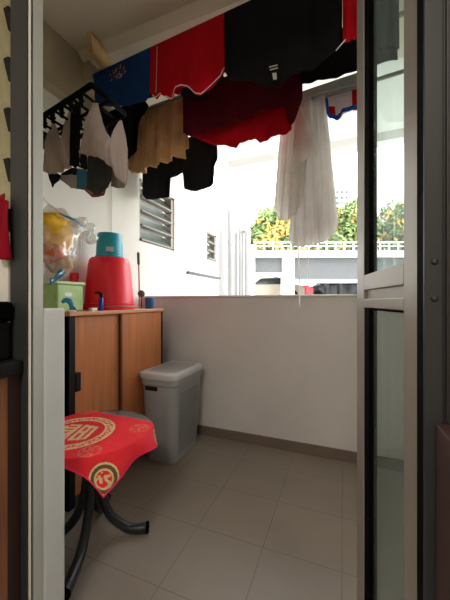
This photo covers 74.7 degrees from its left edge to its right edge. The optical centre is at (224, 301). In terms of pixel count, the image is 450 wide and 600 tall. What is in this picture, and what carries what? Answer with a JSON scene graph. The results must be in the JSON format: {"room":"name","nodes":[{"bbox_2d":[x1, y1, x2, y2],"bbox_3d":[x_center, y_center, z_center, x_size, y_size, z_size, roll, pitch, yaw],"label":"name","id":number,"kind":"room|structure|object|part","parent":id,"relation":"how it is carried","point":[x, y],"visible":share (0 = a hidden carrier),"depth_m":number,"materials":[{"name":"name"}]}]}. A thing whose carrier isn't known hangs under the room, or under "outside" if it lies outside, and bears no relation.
{"room":"kitchen","nodes":[
{"label":"kitchen","id":0,"kind":"room"},
{"bbox_2d":[8,308,63,599],"bbox_3d":[-0.928,0.561,1.106,0.815,1.078,0.075,0,0,22],"label":"wall","id":1,"kind":"structure","parent":0,"point":[53,318],"depth_m":0.95,"materials":[{"name":"grey paint"}]},
{"bbox_2d":[10,0,42,599],"bbox_3d":[-0.612,-0.110,0.912,0.082,2.420,0.048,0,0,22],"label":"door frame","id":2,"kind":"structure","parent":1,"relation":"attached to","point":[26,16],"depth_m":0.89,"materials":[{"name":"grey metal"}]},
{"bbox_3d":[-0.616,-0.110,0.912,0.075,2.420,0.044,0,0,22],"label":"post","id":3,"kind":"part","parent":2,"relation":"part of","materials":[{"name":"grey metal"}]},
{"bbox_2d":[43,0,197,51],"bbox_3d":[-0.358,-1.670,-0.384,2.980,0.100,3.820,0,0,22],"label":"ceiling","id":4,"kind":"structure","parent":0,"point":[72,20],"depth_m":1.67,"materials":[{"name":"paint"}]},
{"bbox_2d":[43,88,218,307],"bbox_3d":[-0.785,1.100,2.764,0.150,12.000,3.350,0,0,22],"label":"wall","id":5,"kind":"structure","parent":0,"point":[162,270],"depth_m":2.60,"materials":[{"name":"paint"}]},
{"bbox_2d":[43,20,114,117],"bbox_3d":[-1.027,-1.455,1.849,0.080,0.330,1.230,0,0,22],"label":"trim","id":6,"kind":"structure","parent":5,"relation":"attached to","point":[62,64],"depth_m":1.81,"materials":[{"name":"beige paint"}]},
{"bbox_2d":[43,82,126,169],"bbox_3d":[-0.786,-0.962,1.690,0.649,0.117,0.567,0,0,22],"label":"rack","id":7,"kind":"object","parent":5,"relation":"attached to","point":[81,92],"visible":0.36,"depth_m":1.48,"materials":[{"name":"black plastic"}]},
{"bbox_2d":[48,173,60,186],"bbox_3d":[-1.009,-0.733,1.744,0.142,0.106,0.011,0,0,31],"label":"briefs","id":8,"kind":"object","parent":7,"relation":"hanging from","point":[54,178],"visible":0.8,"depth_m":1.74,"materials":[{"name":"black fabric"}]},
{"bbox_2d":[43,112,80,173],"bbox_3d":[-0.909,-0.872,1.618,0.379,0.310,0.057,0,0,32],"label":"sports bra","id":9,"kind":"object","parent":7,"relation":"hanging from","point":[56,149],"visible":0.83,"depth_m":1.63,"materials":[{"name":"grey fabric"}]},
{"bbox_2d":[59,168,105,196],"bbox_3d":[-0.797,-0.663,1.647,0.452,0.217,0.016,0,0,32],"label":"striped briefs","id":10,"kind":"object","parent":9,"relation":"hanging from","point":[75,178],"visible":0.62,"depth_m":1.67,"materials":[{"name":"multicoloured fabric"}]},
{"bbox_3d":[-1.066,-0.970,1.832,0.020,0.100,0.510,0,0,22],"label":"wall plate","id":11,"kind":"part","parent":7,"relation":"part of","materials":[{"name":"plastic"}]},
{"bbox_3d":[-0.871,-0.970,1.492,0.645,0.024,0.024,0,0,32],"label":"rail","id":12,"kind":"part","parent":7,"relation":"part of","materials":[{"name":"black plastic"}]},
{"bbox_2d":[69,103,80,167],"bbox_3d":[-0.762,-0.848,1.507,0.090,0.337,0.018,0,0,30],"label":"camisole","id":13,"kind":"object","parent":7,"relation":"hanging from","point":[75,119],"visible":0.96,"depth_m":1.50,"materials":[{"name":"black fabric"}]},
{"bbox_3d":[-0.830,-0.970,1.595,0.645,0.016,0.016,0,0,32],"label":"rail","id":14,"kind":"part","parent":7,"relation":"part of","materials":[{"name":"black plastic"}]},
{"bbox_2d":[87,155,111,194],"bbox_3d":[-0.638,-0.659,1.500,0.197,0.228,0.016,0,0,32],"label":"briefs","id":15,"kind":"object","parent":7,"relation":"hanging from","point":[99,174],"visible":0.81,"depth_m":1.51,"materials":[{"name":"grey fabric"}]},
{"bbox_2d":[79,102,127,185],"bbox_3d":[-0.547,-0.694,1.297,0.339,0.433,0.056,0,0,32],"label":"sports bra","id":16,"kind":"object","parent":7,"relation":"hanging from","point":[96,142],"visible":1,"depth_m":1.29,"materials":[{"name":"grey fabric"}]},
{"bbox_3d":[-0.789,-0.970,1.697,0.645,0.024,0.024,0,0,32],"label":"rail","id":17,"kind":"part","parent":7,"relation":"part of","materials":[{"name":"black plastic"}]},
{"bbox_2d":[101,110,113,137],"bbox_3d":[-0.705,-1.009,1.742,0.187,0.291,0.015,0,0,31],"label":"vest","id":18,"kind":"object","parent":7,"relation":"hanging from","point":[104,116],"visible":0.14,"depth_m":1.73,"materials":[{"name":"black fabric"}]},
{"bbox_3d":[-0.556,-0.970,1.423,0.024,0.024,0.220,0,0,22],"label":"rail","id":19,"kind":"part","parent":7,"relation":"part of","materials":[{"name":"black plastic"}]},
{"bbox_2d":[111,168,126,187],"bbox_3d":[-0.525,-0.658,1.464,0.114,0.197,0.013,0,0,31],"label":"vest","id":20,"kind":"object","parent":7,"relation":"hanging from","point":[115,182],"visible":0.3,"depth_m":1.48,"materials":[{"name":"grey fabric"}]},
{"bbox_2d":[83,31,112,83],"bbox_3d":[-0.805,-1.444,2.189,0.215,0.349,0.846,0,0,7],"label":"bracket","id":21,"kind":"object","parent":5,"relation":"attached to","point":[97,51],"visible":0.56,"depth_m":1.86,"materials":[{"name":"brown wood"}]},
{"bbox_2d":[146,10,403,110],"bbox_3d":[0.482,-1.400,1.626,2.901,0.031,0.031,0,0,26],"label":"pole","id":22,"kind":"object","parent":21,"relation":"attached to","point":[401,13],"visible":0.02,"depth_m":2.06,"materials":[{"name":"metal"}]},
{"bbox_2d":[110,101,148,159],"bbox_3d":[-0.753,-1.221,2.163,0.443,0.486,0.078,0,0,27],"label":"blouse","id":23,"kind":"object","parent":22,"relation":"hanging from","point":[135,112],"visible":0.42,"depth_m":2.10,"materials":[{"name":"black fabric"}]},
{"bbox_2d":[128,98,188,173],"bbox_3d":[-0.501,-1.182,2.146,0.529,0.468,0.131,0,0,28],"label":"skirt","id":24,"kind":"object","parent":22,"relation":"hanging from","point":[161,137],"visible":0.81,"depth_m":2.10,"materials":[{"name":"beige fabric"}]},
{"bbox_2d":[180,75,224,97],"bbox_3d":[-0.160,-1.356,1.902,0.335,0.121,0.077,0,0,27],"label":"shirt","id":25,"kind":"object","parent":22,"relation":"hanging from","point":[184,91],"visible":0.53,"depth_m":1.89,"materials":[{"name":"grey fabric"}]},
{"bbox_2d":[183,72,302,135],"bbox_3d":[0.079,-1.204,1.840,0.787,0.426,0.087,0,0,26],"label":"shirt","id":26,"kind":"object","parent":22,"relation":"hanging from","point":[230,102],"visible":0.74,"depth_m":1.81,"materials":[{"name":"fabric"}]},
{"bbox_2d":[194,107,291,147],"bbox_3d":[0.084,-1.194,1.901,0.709,0.446,0.084,0,0,26],"label":"shirt","id":27,"kind":"object","parent":22,"relation":"hanging from","point":[264,125],"visible":0.29,"depth_m":1.82,"materials":[{"name":"red fabric"}]},
{"bbox_2d":[300,27,397,83],"bbox_3d":[0.629,-1.287,1.534,0.464,0.259,0.081,0,0,26],"label":"trousers","id":28,"kind":"object","parent":22,"relation":"hanging from","point":[342,61],"visible":0.34,"depth_m":1.52,"materials":[{"name":"black fabric"}]},
{"bbox_2d":[325,69,403,97],"bbox_3d":[0.589,-1.300,1.893,2.911,0.031,0.031,0,0,28],"label":"pole","id":29,"kind":"object","parent":21,"relation":"attached to","point":[399,72],"visible":0.13,"depth_m":1.70,"materials":[{"name":"metal"}]},
{"bbox_2d":[142,136,217,199],"bbox_3d":[-0.393,-1.096,2.434,0.730,0.440,0.065,0,0,29],"label":"shorts","id":30,"kind":"object","parent":29,"relation":"hanging from","point":[197,169],"visible":0.63,"depth_m":2.35,"materials":[{"name":"black fabric"}]},
{"bbox_2d":[274,96,317,220],"bbox_3d":[0.471,-0.925,1.921,0.290,0.783,0.104,0,0,35],"label":"shirt","id":31,"kind":"object","parent":29,"relation":"hanging from","point":[299,143],"visible":0.83,"depth_m":1.91,"materials":[{"name":"fabric"}]},
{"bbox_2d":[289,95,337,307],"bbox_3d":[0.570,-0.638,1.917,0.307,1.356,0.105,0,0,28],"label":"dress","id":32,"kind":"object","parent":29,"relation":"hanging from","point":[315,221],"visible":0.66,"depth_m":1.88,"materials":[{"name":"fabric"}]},
{"bbox_2d":[300,73,356,106],"bbox_3d":[0.662,-1.286,1.807,0.425,0.106,0.069,0,0,28],"label":"towel","id":33,"kind":"object","parent":29,"relation":"hanging from","point":[347,83],"visible":0.66,"depth_m":1.80,"materials":[{"name":"grey fabric"}]},
{"bbox_2d":[325,89,356,120],"bbox_3d":[0.770,-1.224,1.845,0.293,0.184,0.069,0,0,29],"label":"shorts","id":34,"kind":"object","parent":29,"relation":"hanging from","point":[338,105],"visible":0.62,"depth_m":1.84,"materials":[{"name":"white fabric"}]},
{"bbox_3d":[0.381,-1.500,1.372,2.894,0.031,0.216,0,0,22],"label":"pole","id":35,"kind":"object","parent":21,"relation":"attached to","visible":0},
{"bbox_2d":[93,47,152,106],"bbox_3d":[-0.643,-1.357,1.874,0.473,0.320,0.074,0,0,26],"label":"t-shirt","id":36,"kind":"object","parent":35,"relation":"hanging from","point":[126,82],"visible":0.88,"depth_m":1.83,"materials":[{"name":"blue fabric"}]},
{"bbox_2d":[110,64,125,80],"bbox_3d":[-0.673,-1.435,1.848,0.136,0.088,0.001,0,0,26],"label":"print","id":37,"kind":"object","parent":36,"relation":"attached to","point":[118,71],"depth_m":1.85,"materials":[{"name":"multicoloured fabric"}]},
{"bbox_2d":[150,13,224,100],"bbox_3d":[-0.221,-1.315,1.673,0.515,0.403,0.076,0,0,26],"label":"jersey","id":38,"kind":"object","parent":35,"relation":"hanging from","point":[193,59],"visible":0.96,"depth_m":1.62,"materials":[{"name":"red fabric"}]},
{"bbox_2d":[224,0,341,86],"bbox_3d":[0.266,-1.279,1.439,0.571,0.476,0.086,0,0,27],"label":"t-shirt","id":39,"kind":"object","parent":35,"relation":"hanging from","point":[267,42],"visible":1,"depth_m":1.42,"materials":[{"name":"black fabric"}]},
{"bbox_2d":[336,0,356,50],"bbox_3d":[0.557,-1.305,1.300,0.127,0.423,0.079,0,0,22],"label":"jersey","id":40,"kind":"object","parent":35,"relation":"hanging from","point":[349,6],"visible":0.65,"depth_m":1.28,"materials":[{"name":"red fabric"}]},
{"bbox_2d":[377,0,398,50],"bbox_3d":[0.668,-1.269,1.249,0.118,0.494,0.076,0,0,28],"label":"towel","id":41,"kind":"object","parent":35,"relation":"hanging from","point":[387,10],"visible":0.68,"depth_m":1.22,"materials":[{"name":"grey fabric"}]},
{"bbox_2d":[139,179,173,250],"bbox_3d":[-0.694,-0.820,2.911,0.111,0.560,0.590,0,0,22],"label":"window","id":42,"kind":"structure","parent":5,"relation":"in","point":[166,230],"depth_m":2.94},
{"bbox_2d":[186,271,220,278],"bbox_3d":[-0.255,-0.335,3.845,0.030,0.030,0.950,0,0,22],"label":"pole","id":43,"kind":"structure","parent":5,"relation":"attached to","point":[187,272],"depth_m":3.73,"materials":[{"name":"grey metal"}]},
{"bbox_2d":[188,136,228,170],"bbox_3d":[-0.348,-1.540,2.993,0.490,0.080,0.900,0,0,22],"label":"trim","id":44,"kind":"structure","parent":5,"relation":"attached to","point":[222,162],"depth_m":3.21,"materials":[{"name":"white paint"}]},
{"bbox_2d":[198,196,224,215],"bbox_3d":[-0.167,-1.265,3.944,0.120,0.070,0.600,0,0,22],"label":"trim","id":45,"kind":"structure","parent":5,"relation":"attached to","point":[206,202],"depth_m":3.86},
{"bbox_2d":[207,232,215,261],"bbox_3d":[-0.223,-0.750,4.090,0.111,0.380,0.330,0,0,22],"label":"window","id":46,"kind":"structure","parent":5,"relation":"in","point":[211,239],"depth_m":4.15,"materials":[{"name":"grey glass"}]},
{"bbox_3d":[-0.228,-0.743,4.090,0.102,0.336,0.265,0,0,22],"label":"glass","id":47,"kind":"part","parent":46,"relation":"part of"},
{"bbox_3d":[-0.209,-0.694,4.082,0.080,0.249,0.265,0,0,22],"label":"rail","id":48,"kind":"part","parent":46,"relation":"part of","materials":[{"name":"white metal"}]},
{"bbox_2d":[214,128,403,175],"bbox_3d":[0.997,-1.610,3.005,2.980,0.220,0.120,0,0,22],"label":"trim","id":49,"kind":"structure","parent":5,"relation":"attached to","point":[392,137],"depth_m":2.95,"materials":[{"name":"white paint"}]},
{"bbox_3d":[-1.089,-0.625,1.680,0.091,0.045,0.008,0,0,22],"label":"wall hook","id":50,"kind":"object","parent":5,"relation":"attached to","visible":0},
{"bbox_2d":[43,212,83,284],"bbox_3d":[-0.954,-0.356,1.703,0.240,0.543,0.396,0,0,22],"label":"plastic bag","id":51,"kind":"object","parent":50,"relation":"hanging from","point":[58,237],"visible":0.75,"depth_m":1.60,"materials":[{"name":"clear plastic"}]},
{"bbox_2d":[140,199,162,236],"bbox_3d":[-1.017,-0.750,4.392,0.050,1.300,0.800,0,0,22],"label":"window louvers","id":52,"kind":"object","parent":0,"point":[142,201],"depth_m":4.23,"materials":[{"name":"grey glass"}]},
{"bbox_2d":[219,170,247,294],"bbox_3d":[-1.644,-0.400,6.150,4.380,15.000,0.200,0,0,22],"label":"wall","id":53,"kind":"structure","parent":0,"point":[241,177],"depth_m":5.31,"materials":[{"name":"white paint"}]},
{"bbox_2d":[64,434,403,599],"bbox_3d":[-0.852,1.150,0.292,6.200,0.100,4.710,0,0,22],"label":"floor","id":54,"kind":"structure","parent":0,"point":[228,520],"depth_m":1.42,"materials":[{"name":"tile"}]},
{"bbox_2d":[0,374,19,599],"bbox_3d":[-1.086,0.657,0.754,0.777,0.885,0.594,0,0,22],"label":"base cabinet","id":55,"kind":"object","parent":54,"relation":"on","point":[9,386],"visible":1,"depth_m":0.86,"materials":[{"name":"brown wood"}]},
{"bbox_2d":[0,359,22,377],"bbox_3d":[-1.083,0.195,0.742,0.792,0.040,0.614,0,0,22],"label":"countertop","id":56,"kind":"structure","parent":55,"relation":"on","point":[9,367],"depth_m":0.85,"materials":[{"name":"black stone"}]},
{"bbox_2d":[0,302,11,360],"bbox_3d":[-0.890,0.087,0.829,0.452,0.175,0.299,0,0,22],"label":"countertop appliance","id":57,"kind":"object","parent":56,"relation":"on","point":[5,307],"visible":1,"depth_m":0.87,"materials":[{"name":"black plastic"}]},
{"bbox_3d":[-0.895,0.030,0.831,0.440,0.060,0.299,0,0,22],"label":"plate","id":58,"kind":"part","parent":57,"relation":"part of","materials":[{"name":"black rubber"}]},
{"bbox_3d":[-0.982,0.657,1.013,0.777,0.885,0.036,0,0,22],"label":"panel","id":59,"kind":"part","parent":55,"relation":"part of","materials":[{"name":"brown laminate"}]},
{"bbox_2d":[64,410,149,599],"bbox_3d":[-0.602,0.845,1.349,0.513,0.509,0.526,0,0,22],"label":"round table","id":60,"kind":"object","parent":54,"relation":"on","point":[89,499],"visible":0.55,"depth_m":1.34,"materials":[{"name":"metal"}]},
{"bbox_3d":[-0.740,0.878,1.344,0.251,0.437,0.045,0,0,-9],"label":"leg","id":61,"kind":"part","parent":60,"relation":"part of","materials":[{"name":"black metal"}]},
{"bbox_3d":[-0.601,0.878,1.220,0.046,0.437,0.281,0,0,-4],"label":"leg","id":62,"kind":"part","parent":60,"relation":"part of","materials":[{"name":"black metal"}]},
{"bbox_3d":[-0.632,0.878,1.490,0.046,0.437,0.246,0,0,-9],"label":"leg","id":63,"kind":"part","parent":60,"relation":"part of","materials":[{"name":"black metal"}]},
{"bbox_2d":[64,411,157,497],"bbox_3d":[-0.622,0.663,1.314,0.600,0.156,0.428,0,0,22],"label":"tablecloth","id":64,"kind":"object","parent":60,"relation":"on","point":[99,447],"visible":0.72,"depth_m":1.22,"materials":[{"name":"red fabric"}]},
{"bbox_3d":[-0.490,0.878,1.385,0.238,0.437,0.045,0,0,-9],"label":"leg","id":65,"kind":"part","parent":60,"relation":"part of","materials":[{"name":"black metal"}]},
{"bbox_2d":[64,308,163,511],"bbox_3d":[-0.809,0.578,1.993,0.367,1.045,0.870,0,0,22],"label":"base cabinet","id":66,"kind":"object","parent":54,"relation":"on","point":[106,352],"visible":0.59,"depth_m":1.80,"materials":[{"name":"brown wood"}]},
{"bbox_2d":[43,281,84,310],"bbox_3d":[-0.979,-0.029,1.714,0.245,0.168,0.191,0,0,22],"label":"storage box","id":67,"kind":"object","parent":66,"relation":"on","point":[53,294],"visible":0.7,"depth_m":1.62,"materials":[{"name":"green plastic"}]},
{"bbox_3d":[-0.979,-0.104,1.714,0.245,0.018,0.191,0,0,22],"label":"lid","id":68,"kind":"part","parent":67,"relation":"part of","materials":[{"name":"green plastic"}]},
{"bbox_2d":[69,273,78,281],"bbox_3d":[-0.976,-0.065,1.909,0.056,0.240,0.056,0,0,22],"label":"jar","id":69,"kind":"object","parent":67,"relation":"on","point":[73,277],"visible":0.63,"depth_m":1.89,"materials":[{"name":"plastic"}]},
{"bbox_3d":[-0.976,-0.165,1.909,0.056,0.040,0.056,0,0,22],"label":"lid","id":70,"kind":"part","parent":69,"relation":"part of","materials":[{"name":"red plastic"}]},
{"bbox_3d":[-0.968,0.579,1.604,0.348,1.003,0.022,0,0,22],"label":"panel","id":71,"kind":"part","parent":66,"relation":"part of","materials":[{"name":"black plastic"}]},
{"bbox_2d":[61,298,76,311],"bbox_3d":[-0.839,0.017,1.588,0.075,0.076,0.051,0,0,22],"label":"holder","id":72,"kind":"object","parent":66,"relation":"on","point":[69,301],"visible":1,"depth_m":1.58,"materials":[{"name":"blue plastic"}]},
{"bbox_3d":[-0.815,0.579,1.550,0.036,1.003,0.036,0,0,22],"label":"post","id":73,"kind":"part","parent":66,"relation":"part of","materials":[{"name":"black plastic"}]},
{"bbox_3d":[-0.752,0.565,1.745,0.016,0.971,0.392,0,0,22],"label":"sliding door","id":74,"kind":"part","parent":66,"relation":"part of","materials":[{"name":"orange wood"}]},
{"bbox_2d":[94,291,102,310],"bbox_3d":[-0.771,-0.003,1.808,0.053,0.117,0.028,0,0,12],"label":"bottle","id":75,"kind":"object","parent":66,"relation":"on","point":[96,292],"visible":1,"depth_m":1.80,"materials":[{"name":"blue plastic"}]},
{"bbox_2d":[83,256,136,309],"bbox_3d":[-0.796,-0.121,2.038,0.352,0.353,0.351,0,0,22],"label":"pail","id":76,"kind":"object","parent":66,"relation":"on","point":[108,275],"visible":0.87,"depth_m":1.92,"materials":[{"name":"plastic"}]},
{"bbox_2d":[95,232,123,257],"bbox_3d":[-0.798,-0.383,2.043,0.188,0.168,0.188,0,0,22],"label":"pail","id":77,"kind":"object","parent":76,"relation":"on","point":[107,243],"visible":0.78,"depth_m":1.97,"materials":[{"name":"plastic"}]},
{"bbox_3d":[-0.710,0.037,1.944,0.311,0.020,0.094,0,0,-42],"label":"handle","id":78,"kind":"part","parent":76,"relation":"part of","materials":[{"name":"plastic"}]},
{"bbox_2d":[137,252,140,307],"bbox_3d":[-0.688,-0.171,2.373,0.044,0.452,0.044,0,0,22],"label":"brush","id":79,"kind":"object","parent":66,"relation":"on","point":[138,253],"visible":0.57,"depth_m":2.37,"materials":[{"name":"plastic"}]},
{"bbox_2d":[138,290,144,308],"bbox_3d":[-0.645,-0.016,2.277,0.056,0.143,0.024,0,0,-28],"label":"brush","id":80,"kind":"object","parent":66,"relation":"on","point":[141,293],"visible":1,"depth_m":2.27,"materials":[{"name":"plastic"}]},
{"bbox_3d":[-0.589,0.565,2.100,0.014,0.971,0.448,0,0,22],"label":"sliding door","id":81,"kind":"part","parent":66,"relation":"part of","materials":[{"name":"orange wood"}]},
{"bbox_2d":[145,297,153,308],"bbox_3d":[-0.589,0.011,2.298,0.070,0.087,0.070,0,0,22],"label":"cup","id":82,"kind":"object","parent":66,"relation":"on","point":[149,301],"visible":1,"depth_m":2.27,"materials":[{"name":"plastic"}]},
{"bbox_3d":[-0.656,0.579,2.379,0.350,1.003,0.020,0,0,22],"label":"panel","id":83,"kind":"part","parent":66,"relation":"part of","materials":[{"name":"black plastic"}]},
{"bbox_2d":[139,361,202,463],"bbox_3d":[-0.384,0.792,2.180,0.308,0.617,0.454,0,0,22],"label":"laundry basket","id":84,"kind":"object","parent":54,"relation":"on","point":[171,388],"visible":1,"depth_m":2.01,"materials":[{"name":"grey plastic"}]},
{"bbox_3d":[-0.384,0.506,2.180,0.308,0.044,0.454,0,0,22],"label":"lid","id":85,"kind":"part","parent":84,"relation":"part of","materials":[{"name":"grey plastic"}]},
{"bbox_2d":[436,423,449,599],"bbox_3d":[0.467,0.650,0.235,0.408,0.900,0.383,0,0,22],"label":"base cabinet","id":86,"kind":"object","parent":54,"relation":"on","point":[442,430],"visible":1,"depth_m":0.45,"materials":[{"name":"red laminate"}]},
{"bbox_2d":[78,0,403,160],"bbox_3d":[0.672,-1.650,2.165,3.000,0.140,1.680,0,0,22],"label":"wall","id":87,"kind":"structure","parent":0,"point":[119,47],"depth_m":1.95,"materials":[{"name":"paint"}]},
{"bbox_2d":[143,296,403,459],"bbox_3d":[0.661,0.532,2.164,2.980,1.135,0.110,0,0,22],"label":"wall","id":88,"kind":"structure","parent":0,"point":[274,367],"depth_m":2.18,"materials":[{"name":"paint"}]},
{"bbox_2d":[142,294,356,297],"bbox_3d":[0.661,-0.043,2.164,2.980,0.015,0.140,0,0,22],"label":"trim","id":89,"kind":"structure","parent":88,"relation":"on","point":[313,295],"depth_m":2.23,"materials":[{"name":"white paint"}]},
{"bbox_2d":[197,424,403,472],"bbox_3d":[0.638,1.062,2.108,2.980,0.075,0.012,0,0,22],"label":"baseboard","id":90,"kind":"structure","parent":88,"relation":"attached to","point":[387,463],"depth_m":2.15,"materials":[{"name":"tile"}]},
{"bbox_3d":[-0.442,-1.520,0.888,1.880,0.400,0.120,0,0,22],"label":"lintel","id":91,"kind":"object","parent":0,"visible":0},
{"bbox_2d":[0,0,9,239],"bbox_3d":[-0.989,-0.650,1.065,0.732,1.340,0.038,0,0,22],"label":"window","id":92,"kind":"structure","parent":91,"relation":"attached to","point":[4,4],"depth_m":0.95,"materials":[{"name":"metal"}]},
{"bbox_2d":[0,259,9,301],"bbox_3d":[-0.824,-0.083,0.977,0.345,0.175,0.018,0,0,22],"label":"box","id":93,"kind":"object","parent":92,"relation":"on","point":[4,264],"visible":0.45,"depth_m":0.91,"materials":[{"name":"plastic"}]},
{"bbox_2d":[0,193,11,259],"bbox_3d":[-0.752,-0.225,0.927,0.237,0.200,0.033,0,0,22],"label":"cloth","id":94,"kind":"object","parent":92,"relation":"hanging from","point":[5,250],"visible":1,"depth_m":0.88,"materials":[{"name":"red fabric"}]},
{"bbox_3d":[0.941,-0.310,0.334,1.100,2.820,0.120,0,0,22],"label":"wall","id":95,"kind":"structure","parent":0,"visible":0},
{"bbox_2d":[357,0,416,599],"bbox_3d":[0.446,-0.086,0.820,0.037,2.348,0.528,0,0,12],"label":"door","id":96,"kind":"structure","parent":95,"relation":"in","point":[393,288],"depth_m":0.93,"materials":[{"name":"beige metal"}]},
{"bbox_3d":[0.445,0.006,0.811,0.036,0.028,0.346,0,0,12],"label":"rail","id":97,"kind":"part","parent":96,"relation":"part of","materials":[{"name":"beige metal"}]},
{"bbox_3d":[0.445,-0.062,0.811,0.036,0.050,0.346,0,0,12],"label":"rail","id":98,"kind":"part","parent":96,"relation":"part of","materials":[{"name":"beige metal"}]},
{"bbox_3d":[0.445,-0.022,0.811,0.016,0.029,0.346,0,0,12],"label":"rail panel","id":99,"kind":"part","parent":96,"relation":"part of","materials":[{"name":"beige metal"}]},
{"bbox_2d":[417,0,449,599],"bbox_3d":[0.388,-0.110,0.520,0.076,2.420,0.083,0,0,22],"label":"door frame","id":100,"kind":"structure","parent":95,"relation":"attached to","point":[433,16],"depth_m":0.50,"materials":[{"name":"black metal"}]},
{"bbox_3d":[0.357,-0.110,0.505,0.028,2.420,0.010,0,0,22],"label":"post","id":101,"kind":"part","parent":100,"relation":"part of","materials":[{"name":"grey metal"}]},
{"bbox_3d":[0.398,-0.110,0.505,0.047,2.420,0.063,0,0,22],"label":"post","id":102,"kind":"part","parent":100,"relation":"part of","materials":[{"name":"grey metal"}]},
{"label":"outside","id":103,"kind":"structure","parent":0,"visible":0},
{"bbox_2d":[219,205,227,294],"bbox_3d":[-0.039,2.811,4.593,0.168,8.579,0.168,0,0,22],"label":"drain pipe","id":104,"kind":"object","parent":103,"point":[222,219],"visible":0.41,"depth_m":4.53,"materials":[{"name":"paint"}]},
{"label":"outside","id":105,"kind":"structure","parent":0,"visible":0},
{"bbox_2d":[227,172,234,294],"bbox_3d":[0.096,1.600,4.701,0.134,11.000,0.134,0,0,22],"label":"drain pipe","id":106,"kind":"object","parent":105,"point":[230,242],"visible":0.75,"depth_m":4.65,"materials":[{"name":"paint"}]},
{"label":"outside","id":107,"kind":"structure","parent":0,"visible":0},
{"bbox_2d":[238,227,243,294],"bbox_3d":[0.257,2.955,4.744,0.096,8.290,0.096,0,0,22],"label":"drain pipe","id":108,"kind":"object","parent":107,"point":[240,229],"visible":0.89,"depth_m":4.71,"materials":[{"name":"paint"}]},
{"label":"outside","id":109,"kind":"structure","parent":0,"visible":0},
{"bbox_2d":[234,231,237,294],"bbox_3d":[0.182,2.971,4.881,0.079,8.258,0.079,0,0,22],"label":"drain pipe","id":110,"kind":"object","parent":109,"point":[235,232],"visible":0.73,"depth_m":4.85,"materials":[{"name":"paint"}]},
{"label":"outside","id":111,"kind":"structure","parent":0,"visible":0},
{"bbox_2d":[244,229,250,294],"bbox_3d":[0.359,2.976,4.703,0.115,8.248,0.115,0,0,22],"label":"drain pipe","id":112,"kind":"object","parent":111,"point":[247,232],"visible":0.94,"depth_m":4.67,"materials":[{"name":"paint"}]},
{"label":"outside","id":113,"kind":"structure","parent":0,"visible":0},
{"bbox_3d":[23.266,7.200,58.170,120.000,0.200,114.700,0,0,22],"label":"ground","id":114,"kind":"structure","parent":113,"visible":0},
{"bbox_2d":[250,204,306,250],"bbox_3d":[4.399,-0.695,26.009,5.893,15.596,4.919,0,0,22],"label":"tree","id":115,"kind":"object","parent":114,"relation":"on","point":[267,227],"visible":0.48,"depth_m":24.51,"materials":[{"name":"green plant"}]},
{"bbox_2d":[305,232,345,250],"bbox_3d":[9.253,0.026,27.959,4.488,14.153,3.452,0,0,22],"label":"tree","id":116,"kind":"object","parent":114,"relation":"on","point":[335,237],"visible":0.26,"depth_m":26.78,"materials":[{"name":"green plant"}]},
{"bbox_2d":[251,241,403,294],"bbox_3d":[8.110,2.012,19.500,13.780,10.176,9.000,0,0,0],"label":"car park","id":117,"kind":"structure","parent":114,"relation":"on","point":[326,267],"depth_m":15.20,"materials":[{"name":"white paint"}]},
{"bbox_2d":[255,277,304,294],"bbox_3d":[2.775,-0.759,18.500,4.142,1.419,1.800,0,0,0],"label":"car","id":118,"kind":"object","parent":117,"relation":"on","point":[269,285],"visible":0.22,"depth_m":17.65,"materials":[{"name":"beige paint"}]},
{"bbox_2d":[303,285,312,294],"bbox_3d":[4.525,-0.470,16.150,0.508,0.840,0.300,0,0,0],"label":"sign","id":119,"kind":"object","parent":117,"relation":"on","point":[310,289],"visible":0.76,"depth_m":16.00,"materials":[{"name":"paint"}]},
{"bbox_3d":[4.589,-0.585,16.150,0.381,0.356,0.300,0,0,0],"label":"panel","id":120,"kind":"part","parent":119,"relation":"part of","materials":[{"name":"red paint"}]},
{"bbox_3d":[8.237,-2.835,15.130,13.525,0.483,0.060,0,0,0],"label":"railing","id":121,"kind":"part","parent":117,"relation":"part of","materials":[{"name":"white paint"}]},
{"bbox_3d":[8.237,-1.716,15.400,13.525,1.144,0.200,0,0,0],"label":"parapet panel","id":122,"kind":"part","parent":117,"relation":"part of","materials":[{"name":"grey concrete"}]},
{"bbox_2d":[305,283,356,294],"bbox_3d":[7.046,-0.759,19.000,4.142,1.419,1.800,0,0,0],"label":"car","id":123,"kind":"object","parent":117,"relation":"on","point":[318,288],"visible":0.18,"depth_m":18.15,"materials":[{"name":"paint"}]},
{"bbox_2d":[335,186,349,209],"bbox_3d":[27.763,-10.213,75.000,7.239,34.625,10.695,0,0,22],"label":"tower block","id":124,"kind":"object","parent":114,"relation":"on","point":[342,192],"visible":0.2,"depth_m":70.00,"materials":[{"name":"white concrete"}]},
{"bbox_2d":[335,198,380,250],"bbox_3d":[13.677,-2.119,31.954,4.937,18.442,4.718,0,0,-21],"label":"tree","id":125,"kind":"object","parent":114,"relation":"on","point":[347,217],"visible":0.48,"depth_m":31.04,"materials":[{"name":"green plant"}]},
{"bbox_2d":[377,198,403,250],"bbox_3d":[20.149,-2.570,33.908,7.606,19.344,6.005,0,0,38],"label":"tree","id":126,"kind":"object","parent":114,"relation":"on","point":[392,228],"visible":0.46,"depth_m":32.99,"materials":[{"name":"green plant"}]}
]}

